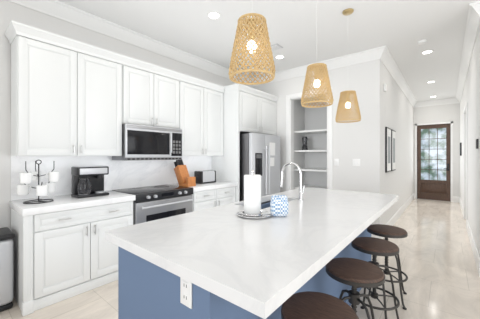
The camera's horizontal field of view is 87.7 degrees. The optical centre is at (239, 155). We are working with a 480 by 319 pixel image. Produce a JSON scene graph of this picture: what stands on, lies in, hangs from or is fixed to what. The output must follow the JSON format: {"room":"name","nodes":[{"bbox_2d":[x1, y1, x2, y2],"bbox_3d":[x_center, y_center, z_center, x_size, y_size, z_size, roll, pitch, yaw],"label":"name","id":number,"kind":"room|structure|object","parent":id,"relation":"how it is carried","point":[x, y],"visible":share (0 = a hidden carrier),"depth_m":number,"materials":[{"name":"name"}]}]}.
{"room":"kitchen","nodes":[
{"label":"kitchen","id":0,"kind":"room"},
{"bbox_2d":[0,0,251,229],"bbox_3d":[-2.102,-0.170,2.887,0.120,3.080,8.970,0,0,40],"label":"wall","id":1,"kind":"structure","parent":0,"point":[9,11],"depth_m":2.62,"materials":[{"name":"white paint"}]},
{"bbox_2d":[9,24,128,155],"bbox_3d":[-1.852,-0.613,2.825,0.316,1.224,1.052,0,0,40],"label":"upper cabinet","id":2,"kind":"object","parent":1,"relation":"attached to","point":[71,97],"depth_m":2.61,"materials":[{"name":"white wood"}]},
{"bbox_2d":[11,156,211,200],"bbox_3d":[-1.426,0.030,3.601,0.010,0.960,2.792,0,0,40],"label":"backsplash","id":3,"kind":"structure","parent":1,"relation":"attached to","point":[123,174],"depth_m":3.26,"materials":[{"name":"tile"}]},
{"bbox_2d":[7,0,250,86],"bbox_3d":[-2.248,-1.635,2.535,0.105,0.150,8.000,0,0,40],"label":"crown molding","id":4,"kind":"structure","parent":1,"relation":"attached to","point":[69,13],"depth_m":3.29,"materials":[{"name":"white wood"}]},
{"bbox_2d":[129,57,180,128],"bbox_3d":[-1.292,-0.812,3.502,0.316,0.825,0.847,0,0,40],"label":"upper cabinet","id":5,"kind":"object","parent":1,"relation":"attached to","point":[154,92],"depth_m":3.40,"materials":[{"name":"white wood"}]},
{"bbox_2d":[112,124,181,160],"bbox_3d":[-1.248,-0.170,3.466,0.427,0.450,0.842,0,0,40],"label":"over-the-range microwave","id":6,"kind":"object","parent":5,"relation":"attached to","point":[142,142],"visible":1,"depth_m":3.28,"materials":[{"name":"silver metal"}]},
{"bbox_2d":[175,73,224,155],"bbox_3d":[-0.739,-0.613,4.171,0.316,1.224,1.028,0,0,40],"label":"upper cabinet","id":7,"kind":"object","parent":1,"relation":"attached to","point":[201,101],"depth_m":4.06,"materials":[{"name":"white wood"}]},
{"bbox_2d":[0,198,479,318],"bbox_3d":[2.072,1.400,2.504,7.200,0.060,13.700,0,0,40],"label":"floor","id":8,"kind":"structure","parent":0,"point":[438,265],"depth_m":2.71,"materials":[{"name":"tile"}]},
{"bbox_2d":[0,227,14,311],"bbox_3d":[-2.249,1.032,2.211,0.384,0.675,0.348,0,0,40],"label":"trash can","id":9,"kind":"object","parent":8,"relation":"on","point":[7,235],"visible":1,"depth_m":2.22,"materials":[{"name":"silver metal"}]},
{"bbox_2d":[9,190,135,315],"bbox_3d":[-1.759,0.910,2.691,0.631,0.920,0.995,0,0,40],"label":"base cabinet","id":10,"kind":"object","parent":8,"relation":"on","point":[64,249],"visible":0.94,"depth_m":2.39,"materials":[{"name":"white wood"}]},
{"bbox_2d":[17,160,58,203],"bbox_3d":[-1.972,0.242,2.449,0.338,0.414,0.304,0,0,40],"label":"mug tree","id":11,"kind":"object","parent":10,"relation":"on","point":[35,175],"visible":1,"depth_m":2.41,"materials":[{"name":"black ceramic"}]},
{"bbox_2d":[71,165,108,197],"bbox_3d":[-1.677,0.281,2.815,0.248,0.336,0.320,0,0,40],"label":"coffee maker","id":12,"kind":"object","parent":10,"relation":"on","point":[87,181],"visible":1,"depth_m":2.74,"materials":[{"name":"black plastic"}]},
{"bbox_2d":[112,184,192,224],"bbox_3d":[-1.146,0.907,3.382,0.682,0.926,0.842,0,0,40],"label":"range","id":13,"kind":"object","parent":8,"relation":"on","point":[152,203],"visible":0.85,"depth_m":3.17,"materials":[{"name":"silver metal"}]},
{"bbox_2d":[169,181,236,211],"bbox_3d":[-0.595,0.910,4.098,0.631,0.920,0.957,0,0,40],"label":"base cabinet","id":14,"kind":"object","parent":8,"relation":"on","point":[211,195],"visible":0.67,"depth_m":3.89,"materials":[{"name":"white wood"}]},
{"bbox_2d":[174,160,195,186],"bbox_3d":[-0.855,0.241,3.803,0.386,0.419,0.154,0,0,40],"label":"knife block","id":15,"kind":"object","parent":14,"relation":"on","point":[184,178],"visible":0.92,"depth_m":3.75,"materials":[{"name":"brown wood"}]},
{"bbox_2d":[194,170,215,183],"bbox_3d":[-0.587,0.348,4.186,0.184,0.202,0.362,0,0,40],"label":"toaster","id":16,"kind":"object","parent":14,"relation":"on","point":[206,176],"visible":0.9,"depth_m":4.09,"materials":[{"name":"silver metal"}]},
{"bbox_2d":[118,223,371,318],"bbox_3d":[0.429,0.930,2.199,0.786,0.880,2.649,0,0,40],"label":"kitchen island","id":17,"kind":"object","parent":8,"relation":"on","point":[145,291],"depth_m":1.24,"materials":[{"name":"blue wood"}]},
{"bbox_2d":[180,277,191,308],"bbox_3d":[-0.222,0.555,1.026,0.072,0.120,0.008,0,0,40],"label":"outlet","id":18,"kind":"object","parent":17,"relation":"attached to","point":[185,292],"visible":0.9,"depth_m":1.02,"materials":[{"name":"white plastic"}]},
{"bbox_2d":[105,187,396,318],"bbox_3d":[0.498,0.465,2.143,1.124,0.050,2.688,0,0,40],"label":"island countertop","id":19,"kind":"structure","parent":17,"relation":"on","point":[254,265],"depth_m":1.29,"materials":[{"name":"white stone"}]},
{"bbox_2d":[236,210,271,218],"bbox_3d":[0.109,0.432,1.857,0.270,0.014,0.270,0,0,40],"label":"tray","id":20,"kind":"object","parent":19,"relation":"on","point":[265,214],"visible":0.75,"depth_m":1.79,"materials":[{"name":"silver metal"}]},
{"bbox_2d":[242,170,261,215],"bbox_3d":[0.093,0.267,1.870,0.150,0.331,0.150,0,0,40],"label":"paper towel holder","id":21,"kind":"object","parent":20,"relation":"on","point":[252,194],"visible":1,"depth_m":1.81,"materials":[{"name":"white paper"}]},
{"bbox_2d":[261,199,270,206],"bbox_3d":[0.268,0.586,2.426,0.340,0.216,0.660,0,0,40],"label":"sink","id":22,"kind":"object","parent":19,"relation":"in","point":[267,201],"depth_m":2.60,"materials":[{"name":"grey metal"}]},
{"bbox_2d":[270,195,287,216],"bbox_3d":[0.286,0.361,1.820,0.129,0.155,0.116,0,0,40],"label":"cup","id":23,"kind":"object","parent":19,"relation":"on","point":[278,205],"visible":1,"depth_m":1.79,"materials":[{"name":"blue ceramic"}]},
{"bbox_2d":[280,162,304,200],"bbox_3d":[0.533,0.251,2.555,0.261,0.376,0.094,0,0,40],"label":"faucet","id":24,"kind":"object","parent":19,"relation":"on","point":[301,193],"visible":1,"depth_m":2.48,"materials":[{"name":"silver metal"}]},
{"bbox_2d":[212,83,278,201],"bbox_3d":[0.121,0.072,4.916,0.692,2.595,1.302,0,0,40],"label":"surround","id":25,"kind":"object","parent":8,"relation":"on","point":[246,109],"visible":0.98,"depth_m":4.44,"materials":[{"name":"white wood"}]},
{"bbox_2d":[240,133,279,200],"bbox_3d":[0.207,0.477,4.806,0.892,1.745,0.930,0,0,40],"label":"refrigerator","id":26,"kind":"object","parent":8,"relation":"on","point":[259,154],"visible":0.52,"depth_m":4.43,"materials":[{"name":"silver metal"}]},
{"bbox_2d":[281,291,358,318],"bbox_3d":[0.363,1.039,1.153,0.352,0.662,0.352,0,0,40],"label":"stool","id":27,"kind":"object","parent":8,"relation":"on","point":[309,305],"visible":0.96,"depth_m":1.17,"materials":[{"name":"brown wood"}]},
{"bbox_2d":[326,257,384,318],"bbox_3d":[0.727,1.039,1.592,0.379,0.662,0.381,0,0,40],"label":"stool","id":28,"kind":"object","parent":8,"relation":"on","point":[354,273],"visible":0.88,"depth_m":1.55,"materials":[{"name":"brown wood"}]},
{"bbox_2d":[351,237,399,318],"bbox_3d":[1.096,1.039,2.039,0.364,0.662,0.366,0,0,40],"label":"stool","id":29,"kind":"object","parent":8,"relation":"on","point":[374,247],"visible":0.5,"depth_m":2.01,"materials":[{"name":"brown wood"}]},
{"bbox_2d":[366,224,407,309],"bbox_3d":[1.434,1.039,2.447,0.359,0.662,0.360,0,0,40],"label":"stool","id":30,"kind":"object","parent":8,"relation":"on","point":[386,231],"visible":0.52,"depth_m":2.38,"materials":[{"name":"brown wood"}]},
{"bbox_2d":[58,0,478,101],"bbox_3d":[2.072,-1.740,2.504,7.200,0.060,13.700,0,0,40],"label":"ceiling","id":31,"kind":"structure","parent":0,"point":[303,32],"depth_m":3.35,"materials":[{"name":"white paint"}]},
{"bbox_2d":[207,11,220,19],"bbox_3d":[-0.316,-1.706,3.038,0.170,0.007,0.170,0,0,40],"label":"recessed light","id":32,"kind":"object","parent":31,"relation":"in","point":[213,15],"visible":1,"depth_m":3.04,"materials":[{"name":"white"}]},
{"bbox_2d":[228,13,275,84],"bbox_3d":[0.070,-1.087,1.497,0.283,1.245,0.281,0,0,40],"label":"pendant light","id":33,"kind":"object","parent":31,"relation":"hanging from","point":[253,30],"visible":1,"depth_m":1.43,"materials":[{"name":"wicker"}]},
{"bbox_2d":[264,44,282,50],"bbox_3d":[0.507,-1.702,3.954,0.300,0.015,0.180,0,0,40],"label":"ceiling vent","id":34,"kind":"object","parent":31,"relation":"in","point":[274,47],"visible":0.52,"depth_m":3.91,"materials":[{"name":"grey"}]},
{"bbox_2d":[275,55,284,58],"bbox_3d":[0.686,-1.706,4.312,0.170,0.007,0.170,0,0,40],"label":"recessed light","id":35,"kind":"object","parent":31,"relation":"in","point":[279,56],"visible":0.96,"depth_m":4.32,"materials":[{"name":"white"}]},
{"bbox_2d":[301,63,333,107],"bbox_3d":[0.689,-1.084,2.244,0.283,1.250,0.281,0,0,40],"label":"pendant light","id":36,"kind":"object","parent":31,"relation":"hanging from","point":[316,69],"visible":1,"depth_m":2.17,"materials":[{"name":"wicker"}]},
{"bbox_2d":[335,8,360,122],"bbox_3d":[1.275,-1.059,2.953,0.283,1.300,0.281,0,0,40],"label":"pendant light","id":37,"kind":"object","parent":31,"relation":"hanging from","point":[349,97],"visible":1,"depth_m":2.90,"materials":[{"name":"wicker"}]},
{"bbox_2d":[418,39,426,44],"bbox_3d":[2.716,-1.692,3.723,0.120,0.034,0.120,0,0,40],"label":"smoke detector","id":38,"kind":"object","parent":31,"relation":"attached to","point":[421,42],"visible":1,"depth_m":3.70,"materials":[{"name":"white plastic"}]},
{"bbox_2d":[421,50,432,54],"bbox_3d":[3.077,-1.706,4.112,0.170,0.007,0.170,0,0,40],"label":"recessed light","id":39,"kind":"object","parent":31,"relation":"in","point":[426,52],"visible":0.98,"depth_m":4.12,"materials":[{"name":"white"}]},
{"bbox_2d":[294,96,326,186],"bbox_3d":[1.611,-0.170,5.163,1.040,3.080,0.730,0,0,40],"label":"wall","id":40,"kind":"structure","parent":0,"point":[305,118],"depth_m":5.44,"materials":[{"name":"white paint"}]},
{"bbox_2d":[294,129,326,188],"bbox_3d":[1.617,0.273,5.170,0.836,1.585,0.508,0,0,40],"label":"shelf","id":41,"kind":"object","parent":40,"relation":"attached to","point":[319,131],"visible":0.42,"depth_m":5.13,"materials":[{"name":"white wood"}]},
{"bbox_2d":[302,137,307,149],"bbox_3d":[1.369,-0.264,5.279,0.124,0.285,0.124,0,0,40],"label":"blender","id":42,"kind":"object","parent":41,"relation":"on","point":[304,141],"visible":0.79,"depth_m":5.24,"materials":[{"name":"black plastic"}]},
{"bbox_2d":[252,59,380,224],"bbox_3d":[1.290,-0.170,4.877,2.570,3.080,0.120,0,0,40],"label":"wall","id":43,"kind":"structure","parent":0,"point":[361,140],"depth_m":4.26,"materials":[{"name":"white paint"}]},
{"bbox_2d":[286,87,331,190],"bbox_3d":[1.334,0.068,4.829,0.930,2.605,0.138,0,0,40],"label":"door frame","id":44,"kind":"structure","parent":43,"relation":"attached to","point":[290,98],"depth_m":5.03,"materials":[{"name":"white wood"}]},
{"bbox_2d":[251,48,378,86],"bbox_3d":[1.257,-1.635,4.759,2.430,0.150,0.105,0,0,40],"label":"crown molding","id":45,"kind":"structure","parent":43,"relation":"attached to","point":[367,55],"depth_m":4.42,"materials":[{"name":"white wood"}]},
{"bbox_2d":[334,159,338,165],"bbox_3d":[1.714,0.110,4.441,0.075,0.120,0.010,0,0,40],"label":"switch plate","id":46,"kind":"object","parent":43,"relation":"attached to","point":[336,162],"visible":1,"depth_m":4.44,"materials":[{"name":"white plastic"}]},
{"bbox_2d":[353,159,359,165],"bbox_3d":[1.968,0.110,4.230,0.120,0.120,0.010,0,0,40],"label":"switch plate","id":47,"kind":"object","parent":43,"relation":"attached to","point":[356,162],"visible":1,"depth_m":4.23,"materials":[{"name":"white plastic"}]},
{"bbox_2d":[381,61,412,224],"bbox_3d":[3.955,-0.170,6.177,0.120,3.080,5.280,0,0,40],"label":"wall","id":48,"kind":"structure","parent":0,"point":[396,111],"depth_m":5.46,"materials":[{"name":"white paint"}]},
{"bbox_2d":[383,83,386,91],"bbox_3d":[2.483,-1.170,4.279,0.029,0.120,0.120,0,0,40],"label":"door chime","id":49,"kind":"object","parent":48,"relation":"attached to","point":[384,87],"visible":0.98,"depth_m":4.24,"materials":[{"name":"white plastic"}]},
{"bbox_2d":[385,127,390,172],"bbox_3d":[2.687,-0.110,4.526,0.028,0.800,0.440,0,0,40],"label":"picture frame","id":50,"kind":"object","parent":48,"relation":"attached to","point":[387,149],"visible":0.98,"depth_m":4.39,"materials":[{"name":"black plastic"}]},
{"bbox_2d":[391,129,395,170],"bbox_3d":[3.031,-0.110,4.942,0.028,0.800,0.440,0,0,40],"label":"picture frame","id":51,"kind":"object","parent":48,"relation":"attached to","point":[393,150],"visible":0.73,"depth_m":4.87,"materials":[{"name":"black plastic"}]},
{"bbox_2d":[379,193,414,238],"bbox_3d":[3.935,1.285,6.027,0.040,0.170,5.296,0,0,40],"label":"baseboard","id":52,"kind":"structure","parent":48,"relation":"attached to","point":[396,216],"depth_m":5.59,"materials":[{"name":"white wood"}]},
{"bbox_2d":[375,45,418,107],"bbox_3d":[3.932,-1.635,5.972,0.105,0.150,5.385,0,0,40],"label":"crown molding","id":53,"kind":"structure","parent":48,"relation":"attached to","point":[384,55],"depth_m":4.83,"materials":[{"name":"white wood"}]},
{"bbox_2d":[413,103,459,196],"bbox_3d":[6.081,-0.170,7.766,1.130,3.080,0.120,0,0,40],"label":"wall","id":54,"kind":"structure","parent":0,"point":[440,113],"depth_m":7.53,"materials":[{"name":"white paint"}]},
{"bbox_2d":[417,124,450,200],"bbox_3d":[6.011,0.194,7.776,0.824,2.342,0.105,0,0,40],"label":"front door","id":55,"kind":"structure","parent":54,"relation":"in","point":[433,162],"depth_m":7.78,"materials":[{"name":"brown wood"}]},
{"bbox_2d":[415,121,452,201],"bbox_3d":[6.023,0.170,7.791,0.930,2.400,0.116,0,0,40],"label":"door frame","id":56,"kind":"structure","parent":54,"relation":"attached to","point":[451,123],"depth_m":7.67,"materials":[{"name":"white wood"}]},
{"bbox_2d":[419,98,454,106],"bbox_3d":[6.009,-1.635,7.680,0.870,0.150,0.105,0,0,40],"label":"crown molding","id":57,"kind":"structure","parent":54,"relation":"attached to","point":[451,100],"depth_m":7.67,"materials":[{"name":"white wood"}]},
{"bbox_2d":[460,25,479,256],"bbox_3d":[4.682,-0.170,5.095,0.120,3.080,6.020,0,0,40],"label":"wall","id":58,"kind":"structure","parent":0,"point":[471,94],"depth_m":3.79,"materials":[{"name":"white paint"}]},
{"bbox_2d":[458,197,462,213],"bbox_3d":[5.693,1.285,6.442,0.040,0.170,2.415,0,0,40],"label":"baseboard","id":59,"kind":"structure","parent":58,"relation":"attached to","point":[459,199],"depth_m":6.66,"materials":[{"name":"white wood"}]},
{"bbox_2d":[463,102,466,220],"bbox_3d":[4.606,0.177,5.112,0.017,2.385,1.020,0,0,40],"label":"door frame","id":60,"kind":"structure","parent":58,"relation":"attached to","point":[465,108],"depth_m":5.44,"materials":[{"name":"white wood"}]},
{"bbox_2d":[455,0,479,102],"bbox_3d":[4.523,-1.635,5.080,0.105,0.150,6.005,0,0,40],"label":"crown molding","id":61,"kind":"structure","parent":58,"relation":"attached to","point":[473,18],"depth_m":3.59,"materials":[{"name":"white wood"}]},
{"bbox_2d":[466,220,479,276],"bbox_3d":[3.496,1.285,3.768,0.016,0.170,2.465,0,0,40],"label":"baseboard","id":62,"kind":"structure","parent":58,"relation":"attached to","point":[476,256],"depth_m":3.45,"materials":[{"name":"white wood"}]}
]}

